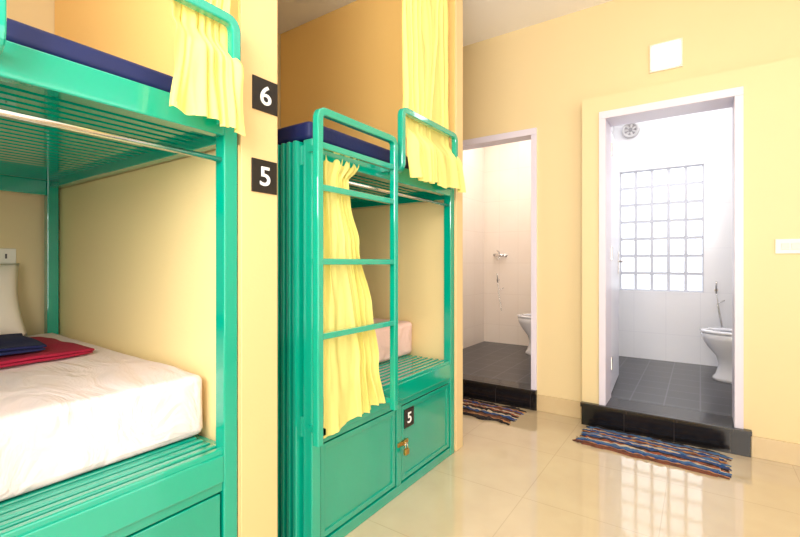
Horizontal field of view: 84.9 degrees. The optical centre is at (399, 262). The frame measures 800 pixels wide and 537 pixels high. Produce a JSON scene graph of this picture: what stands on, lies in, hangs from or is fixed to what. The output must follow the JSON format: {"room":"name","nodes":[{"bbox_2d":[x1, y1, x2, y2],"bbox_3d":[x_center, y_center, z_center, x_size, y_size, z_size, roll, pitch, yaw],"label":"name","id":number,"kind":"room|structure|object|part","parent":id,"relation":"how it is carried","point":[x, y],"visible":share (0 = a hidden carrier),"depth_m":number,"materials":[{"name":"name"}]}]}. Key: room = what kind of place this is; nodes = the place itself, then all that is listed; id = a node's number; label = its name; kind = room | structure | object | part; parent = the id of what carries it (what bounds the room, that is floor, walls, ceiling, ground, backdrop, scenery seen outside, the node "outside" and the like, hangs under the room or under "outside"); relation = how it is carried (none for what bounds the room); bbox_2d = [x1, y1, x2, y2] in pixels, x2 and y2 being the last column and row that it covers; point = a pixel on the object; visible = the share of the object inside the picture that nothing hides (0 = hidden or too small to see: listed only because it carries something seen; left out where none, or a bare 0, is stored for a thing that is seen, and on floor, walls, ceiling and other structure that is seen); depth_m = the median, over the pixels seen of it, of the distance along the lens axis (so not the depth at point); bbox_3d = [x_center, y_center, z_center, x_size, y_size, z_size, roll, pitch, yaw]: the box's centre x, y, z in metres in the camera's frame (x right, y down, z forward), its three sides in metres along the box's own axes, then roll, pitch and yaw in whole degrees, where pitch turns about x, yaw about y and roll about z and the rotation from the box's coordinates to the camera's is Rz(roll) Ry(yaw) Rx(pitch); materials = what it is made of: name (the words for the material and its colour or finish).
{"room":"dormitory","nodes":[
{"label":"dormitory","id":0,"kind":"room"},
{"bbox_2d":[0,0,280,335],"bbox_3d":[-2.056,-0.375,2.305,0.100,3.150,5.670,0,0,35],"label":"wall","id":1,"kind":"structure","parent":0,"point":[21,215],"depth_m":2.33,"materials":[{"name":"yellow paint"}]},
{"bbox_2d":[0,248,15,263],"bbox_3d":[-2.034,-0.035,2.239,0.011,0.080,0.105,0,0,35],"label":"wall socket","id":2,"kind":"object","parent":1,"relation":"attached to","point":[7,255],"visible":0.96,"depth_m":2.25,"materials":[{"name":"white plastic"}]},
{"bbox_2d":[55,0,276,536],"bbox_3d":[-1.182,-0.375,2.014,1.670,3.150,0.160,0,0,35],"label":"wall","id":3,"kind":"structure","parent":0,"point":[137,247],"depth_m":1.69,"materials":[{"name":"paint"}]},
{"bbox_2d":[251,157,276,194],"bbox_3d":[-0.481,-0.307,1.554,0.007,0.117,0.108,0,0,35],"label":"number sign","id":4,"kind":"object","parent":3,"relation":"attached to","point":[263,172],"visible":1,"depth_m":1.55,"materials":[{"name":"black plastic"}]},
{"bbox_2d":[252,74,277,115],"bbox_3d":[-0.479,-0.595,1.556,0.007,0.117,0.108,0,0,35],"label":"number sign","id":5,"kind":"object","parent":3,"relation":"attached to","point":[264,92],"visible":1,"depth_m":1.55,"materials":[{"name":"black plastic"}]},
{"bbox_3d":[-0.879,-1.700,0.937,0.020,0.020,1.270,0,0,34],"label":"curtain rod","id":6,"kind":"object","parent":3,"relation":"attached to","visible":0},
{"bbox_2d":[169,0,244,135],"bbox_3d":[-0.579,-1.044,1.304,0.096,1.283,0.239,0,0,35],"label":"curtain","id":7,"kind":"object","parent":6,"relation":"hanging from","point":[207,81],"visible":0.93,"depth_m":1.28,"materials":[{"name":"yellow fabric"}]},
{"bbox_3d":[-0.026,-1.700,2.178,0.020,0.020,1.420,0,0,34],"label":"curtain rod","id":8,"kind":"object","parent":3,"relation":"attached to","visible":0},
{"bbox_2d":[402,0,465,192],"bbox_3d":[0.197,-1.052,2.431,0.096,1.265,0.580,0,0,35],"label":"curtain","id":9,"kind":"object","parent":8,"relation":"hanging from","point":[431,159],"visible":0.96,"depth_m":2.40,"materials":[{"name":"yellow fabric"}]},
{"bbox_2d":[281,0,462,450],"bbox_3d":[-0.304,-0.375,3.291,1.670,3.150,0.100,0,0,35],"label":"wall","id":10,"kind":"structure","parent":0,"point":[346,60],"depth_m":3.09,"materials":[{"name":"beige paint"}]},
{"bbox_2d":[277,0,612,46],"bbox_3d":[0.182,-2.000,0.839,5.450,0.100,5.790,0,0,35],"label":"ceiling","id":11,"kind":"structure","parent":0,"point":[482,19],"depth_m":3.40,"materials":[{"name":"paint"}]},
{"bbox_2d":[463,147,483,348],"bbox_3d":[0.588,-0.383,5.111,0.100,2.835,1.710,0,0,35],"label":"wall","id":12,"kind":"structure","parent":0,"point":[473,159],"depth_m":5.52,"materials":[{"name":"beige tile"}]},
{"bbox_2d":[345,398,799,536],"bbox_3d":[0.182,1.250,0.839,5.450,0.100,5.790,0,0,35],"label":"floor","id":13,"kind":"structure","parent":0,"point":[528,476],"depth_m":2.27,"materials":[{"name":"beige tile"}]},
{"bbox_2d":[0,0,240,536],"bbox_3d":[-1.540,0.215,1.374,1.706,1.970,1.280,0,0,35],"label":"bunk bed","id":14,"kind":"object","parent":13,"relation":"on","point":[64,123],"visible":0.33,"depth_m":1.36,"materials":[{"name":"teal metal"}]},
{"bbox_3d":[-1.874,0.350,2.349,0.050,1.700,0.050,0,0,34],"label":"post","id":15,"kind":"part","parent":14,"relation":"part of","materials":[{"name":"teal metal"}]},
{"bbox_2d":[6,18,172,92],"bbox_3d":[-1.571,-0.535,1.422,1.601,0.062,1.216,0,0,35],"label":"mattress","id":16,"kind":"object","parent":14,"relation":"on","point":[19,33],"visible":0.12,"depth_m":1.12,"materials":[{"name":"blue fabric"}]},
{"bbox_2d":[0,334,202,500],"bbox_3d":[-1.593,0.484,1.466,1.418,0.240,1.168,0,0,35],"label":"mattress","id":17,"kind":"object","parent":14,"relation":"on","point":[64,418],"visible":0.88,"depth_m":1.32,"materials":[{"name":"white fabric"}]},
{"bbox_2d":[0,263,27,335],"bbox_3d":[-2.047,0.180,1.947,0.220,0.357,0.586,0,0,38],"label":"pillow","id":18,"kind":"object","parent":17,"relation":"on","point":[11,322],"visible":0.98,"depth_m":2.10,"materials":[{"name":"white fabric"}]},
{"bbox_2d":[0,337,94,367],"bbox_3d":[-1.629,0.356,1.667,0.511,0.036,0.625,0,0,30],"label":"folded blanket","id":19,"kind":"object","parent":17,"relation":"on","point":[55,349],"visible":0.78,"depth_m":1.71,"materials":[{"name":"red fabric"}]},
{"bbox_2d":[0,333,46,355],"bbox_3d":[-1.684,0.324,1.619,0.411,0.031,0.521,0,0,37],"label":"folded blanket","id":20,"kind":"object","parent":19,"relation":"on","point":[16,343],"visible":1,"depth_m":1.71,"materials":[{"name":"blue fabric"}]},
{"bbox_3d":[-0.910,-0.340,0.971,0.018,0.018,1.170,0,0,34],"label":"curtain rod","id":21,"kind":"part","parent":14,"relation":"part of","materials":[{"name":"silver metal"}]},
{"bbox_3d":[-1.561,-0.430,1.419,1.620,0.140,1.230,0,0,34],"label":"frame","id":22,"kind":"part","parent":14,"relation":"part of","materials":[{"name":"teal metal"}]},
{"bbox_3d":[-1.561,0.670,1.419,1.620,0.090,1.230,0,0,34],"label":"frame","id":23,"kind":"part","parent":14,"relation":"part of","materials":[{"name":"teal metal"}]},
{"bbox_3d":[-0.709,-0.608,1.161,0.096,0.326,0.596,0,0,34],"label":"guard rail","id":24,"kind":"part","parent":14,"relation":"part of","materials":[{"name":"teal metal"}]},
{"bbox_3d":[-1.541,0.955,1.408,1.566,0.490,1.215,0,0,34],"label":"storage panel","id":25,"kind":"part","parent":14,"relation":"part of","materials":[{"name":"teal metal"}]},
{"bbox_3d":[-0.744,0.947,1.215,0.026,0.390,0.524,0,0,34],"label":"storage door","id":26,"kind":"part","parent":14,"relation":"part of","materials":[{"name":"teal metal"}]},
{"bbox_3d":[-0.580,0.350,1.460,0.050,1.700,0.050,0,0,34],"label":"post","id":27,"kind":"part","parent":14,"relation":"part of","materials":[{"name":"teal metal"}]},
{"bbox_2d":[277,107,457,536],"bbox_3d":[-0.651,0.215,2.667,1.706,1.970,1.280,0,0,35],"label":"bunk bed","id":28,"kind":"object","parent":13,"relation":"on","point":[329,486],"visible":0.48,"depth_m":1.87,"materials":[{"name":"teal metal"}]},
{"bbox_3d":[-1.023,0.352,2.202,1.520,1.695,0.050,0,0,34],"label":"panel","id":29,"kind":"part","parent":28,"relation":"part of","materials":[{"name":"teal metal"}]},
{"bbox_3d":[-0.359,0.350,1.782,0.050,1.700,0.050,0,0,34],"label":"post","id":30,"kind":"part","parent":28,"relation":"part of","materials":[{"name":"teal metal"}]},
{"bbox_2d":[277,121,408,168],"bbox_3d":[-0.681,-0.542,2.716,1.601,0.077,1.216,0,0,35],"label":"mattress","id":31,"kind":"object","parent":28,"relation":"on","point":[303,131],"visible":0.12,"depth_m":1.89,"materials":[{"name":"blue fabric"}]},
{"bbox_2d":[323,157,385,438],"bbox_3d":[-0.201,0.137,1.922,0.047,1.148,0.445,0,0,35],"label":"curtain","id":32,"kind":"object","parent":28,"relation":"hanging from","point":[351,377],"visible":0.86,"depth_m":1.87,"materials":[{"name":"yellow fabric"}]},
{"bbox_3d":[-0.186,0.947,2.027,0.026,0.390,0.534,0,0,34],"label":"storage door","id":33,"kind":"part","parent":28,"relation":"part of","materials":[{"name":"teal metal"}]},
{"bbox_3d":[-0.672,-0.430,2.712,1.620,0.140,1.230,0,0,34],"label":"frame","id":34,"kind":"part","parent":28,"relation":"part of","materials":[{"name":"teal metal"}]},
{"bbox_3d":[-0.672,0.670,2.712,1.620,0.090,1.230,0,0,34],"label":"frame","id":35,"kind":"part","parent":28,"relation":"part of","materials":[{"name":"teal metal"}]},
{"bbox_3d":[-0.651,0.955,2.702,1.566,0.490,1.215,0,0,34],"label":"storage panel","id":36,"kind":"part","parent":28,"relation":"part of","materials":[{"name":"teal metal"}]},
{"bbox_2d":[373,318,411,362],"bbox_3d":[-0.762,0.484,2.798,1.278,0.240,1.167,0,0,35],"label":"mattress","id":37,"kind":"object","parent":28,"relation":"on","point":[404,327],"visible":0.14,"depth_m":2.78,"materials":[{"name":"fabric"}]},
{"bbox_3d":[-0.021,-0.360,2.265,0.018,0.018,1.170,0,0,34],"label":"curtain rod","id":38,"kind":"part","parent":28,"relation":"part of","materials":[{"name":"silver metal"}]},
{"bbox_2d":[404,443,408,455],"bbox_3d":[0.033,0.964,2.268,0.016,0.061,0.034,0,0,35],"label":"padlock","id":39,"kind":"object","parent":28,"relation":"hanging from","point":[406,450],"visible":1,"depth_m":2.26,"materials":[{"name":"gold metal"}]},
{"bbox_2d":[404,406,413,428],"bbox_3d":[0.049,0.825,2.338,0.007,0.097,0.090,0,0,35],"label":"number sign","id":40,"kind":"object","parent":28,"relation":"attached to","point":[408,413],"visible":1,"depth_m":2.33,"materials":[{"name":"black plastic"}]},
{"bbox_3d":[0.142,-0.608,2.399,0.096,0.326,0.596,0,0,34],"label":"guard rail","id":41,"kind":"part","parent":28,"relation":"part of","materials":[{"name":"teal metal"}]},
{"bbox_3d":[0.146,0.947,2.509,0.026,0.390,0.524,0,0,34],"label":"storage door","id":42,"kind":"part","parent":28,"relation":"part of","materials":[{"name":"teal metal"}]},
{"bbox_3d":[0.309,0.350,2.754,0.050,1.700,0.050,0,0,34],"label":"post","id":43,"kind":"part","parent":28,"relation":"part of","materials":[{"name":"teal metal"}]},
{"bbox_2d":[463,396,526,424],"bbox_3d":[0.593,1.187,3.615,0.819,0.026,0.402,0,0,36],"label":"rag rug","id":44,"kind":"object","parent":13,"relation":"on","point":[481,410],"visible":0.56,"depth_m":3.49,"materials":[{"name":"multicoloured fabric"}]},
{"bbox_2d":[572,425,732,479],"bbox_3d":[1.602,1.187,2.815,0.860,0.025,0.384,0,0,38],"label":"rag rug","id":45,"kind":"object","parent":13,"relation":"on","point":[700,460],"visible":1,"depth_m":2.76,"materials":[{"name":"multicoloured fabric"}]},
{"bbox_2d":[463,341,731,416],"bbox_3d":[1.890,1.093,4.216,3.260,0.115,1.710,0,0,35],"label":"floor","id":46,"kind":"structure","parent":0,"point":[687,386],"depth_m":3.95,"materials":[{"name":"tile"}]},
{"bbox_2d":[517,313,530,354],"bbox_3d":[1.655,0.610,4.905,0.688,0.850,0.400,0,0,35],"label":"toilet","id":47,"kind":"object","parent":46,"relation":"on","point":[524,319],"visible":0.16,"depth_m":4.93,"materials":[{"name":"white ceramic"}]},
{"bbox_3d":[1.585,0.606,4.954,0.516,0.023,0.380,0,0,34],"label":"seat","id":48,"kind":"part","parent":47,"relation":"part of","materials":[{"name":"white ceramic"}]},
{"bbox_2d":[699,327,731,383],"bbox_3d":[3.007,0.610,3.782,0.688,0.850,0.400,0,0,35],"label":"toilet","id":49,"kind":"object","parent":46,"relation":"on","point":[719,340],"visible":0.26,"depth_m":3.81,"materials":[{"name":"white ceramic"}]},
{"bbox_3d":[2.936,0.606,3.831,0.516,0.023,0.380,0,0,34],"label":"seat","id":50,"kind":"part","parent":49,"relation":"part of","materials":[{"name":"white ceramic"}]},
{"bbox_2d":[484,107,731,365],"bbox_3d":[2.403,-0.383,4.962,3.260,2.835,0.100,0,0,35],"label":"wall","id":51,"kind":"structure","parent":0,"point":[655,325],"depth_m":4.70,"materials":[{"name":"white tile"}]},
{"bbox_2d":[496,273,502,310],"bbox_3d":[1.286,0.372,5.633,0.088,0.483,0.067,0,0,35],"label":"bidet sprayer","id":52,"kind":"object","parent":51,"relation":"attached to","point":[497,279],"visible":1,"depth_m":5.63,"materials":[{"name":"silver metal"}]},
{"bbox_2d":[493,250,507,260],"bbox_3d":[1.266,-0.099,5.603,0.192,0.136,0.134,0,0,35],"label":"shower mixer","id":53,"kind":"object","parent":51,"relation":"attached to","point":[499,255],"visible":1,"depth_m":5.61,"materials":[{"name":"silver metal"}]},
{"bbox_2d":[622,123,639,137],"bbox_3d":[2.529,-1.460,4.792,0.176,0.176,0.037,0,0,35],"label":"exhaust fan","id":54,"kind":"object","parent":51,"relation":"attached to","point":[632,130],"visible":0.87,"depth_m":4.79,"materials":[{"name":"grey plastic"}]},
{"bbox_2d":[620,164,703,291],"bbox_3d":[2.800,-0.355,4.700,0.770,1.310,0.061,0,0,35],"label":"window","id":55,"kind":"structure","parent":51,"relation":"in","point":[662,210],"depth_m":4.66,"materials":[{"name":"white glass"}]},
{"bbox_2d":[714,281,724,327],"bbox_3d":[3.173,0.417,4.336,0.088,0.473,0.067,0,0,35],"label":"bidet sprayer","id":56,"kind":"object","parent":51,"relation":"attached to","point":[715,289],"visible":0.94,"depth_m":4.34,"materials":[{"name":"silver metal"}]},
{"bbox_2d":[463,0,799,455],"bbox_3d":[1.760,-0.375,3.135,5.250,3.150,0.220,0,0,35],"label":"wall","id":57,"kind":"structure","parent":0,"point":[555,77],"depth_m":3.19,"materials":[{"name":"yellow paint"}]},
{"bbox_2d":[463,128,536,389],"bbox_3d":[0.807,-0.034,3.847,0.832,2.138,0.145,0,0,35],"label":"door frame","id":58,"kind":"structure","parent":57,"relation":"in","point":[526,134],"depth_m":3.57,"materials":[{"name":"white wood"}]},
{"bbox_2d":[463,374,536,410],"bbox_3d":[0.777,1.117,3.846,0.884,0.165,0.160,0,0,35],"label":"trim","id":59,"kind":"structure","parent":57,"relation":"attached to","point":[519,395],"depth_m":3.72,"materials":[{"name":"black tile"}]},
{"bbox_2d":[580,398,751,456],"bbox_3d":[1.821,1.117,3.068,0.997,0.165,0.260,0,0,35],"label":"door threshold","id":60,"kind":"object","parent":57,"relation":"attached to","point":[710,431],"depth_m":2.95,"materials":[{"name":"black tile"}]},
{"bbox_2d":[650,37,682,73],"bbox_3d":[1.853,-1.445,3.045,0.196,0.196,0.022,0,0,35],"label":"wall lamp","id":61,"kind":"object","parent":57,"relation":"attached to","point":[667,55],"visible":1,"depth_m":3.03,"materials":[{"name":"white plastic"}]},
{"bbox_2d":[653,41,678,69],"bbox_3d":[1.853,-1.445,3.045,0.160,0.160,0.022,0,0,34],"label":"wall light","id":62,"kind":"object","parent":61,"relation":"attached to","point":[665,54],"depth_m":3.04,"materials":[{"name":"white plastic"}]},
{"bbox_2d":[537,394,799,466],"bbox_3d":[2.471,1.135,2.532,3.395,0.130,0.079,0,0,36],"label":"baseboard","id":63,"kind":"structure","parent":57,"relation":"attached to","point":[774,450],"depth_m":2.68,"materials":[{"name":"tile"}]},
{"bbox_2d":[599,86,743,428],"bbox_3d":[2.058,-0.034,3.376,0.876,2.138,0.987,0,0,35],"label":"door","id":64,"kind":"structure","parent":57,"relation":"in","point":[609,260],"depth_m":3.13,"materials":[{"name":"white wood"}]},
{"bbox_3d":[1.974,-0.005,3.890,0.066,0.200,0.140,0,0,31],"label":"handle","id":65,"kind":"part","parent":64,"relation":"part of","materials":[{"name":"silver metal"}]},
{"bbox_2d":[775,239,799,253],"bbox_3d":[2.328,-0.100,2.602,0.144,0.088,0.014,0,0,35],"label":"light switch","id":66,"kind":"object","parent":57,"relation":"attached to","point":[782,246],"visible":1,"depth_m":2.61,"materials":[{"name":"white plastic"}]}
]}

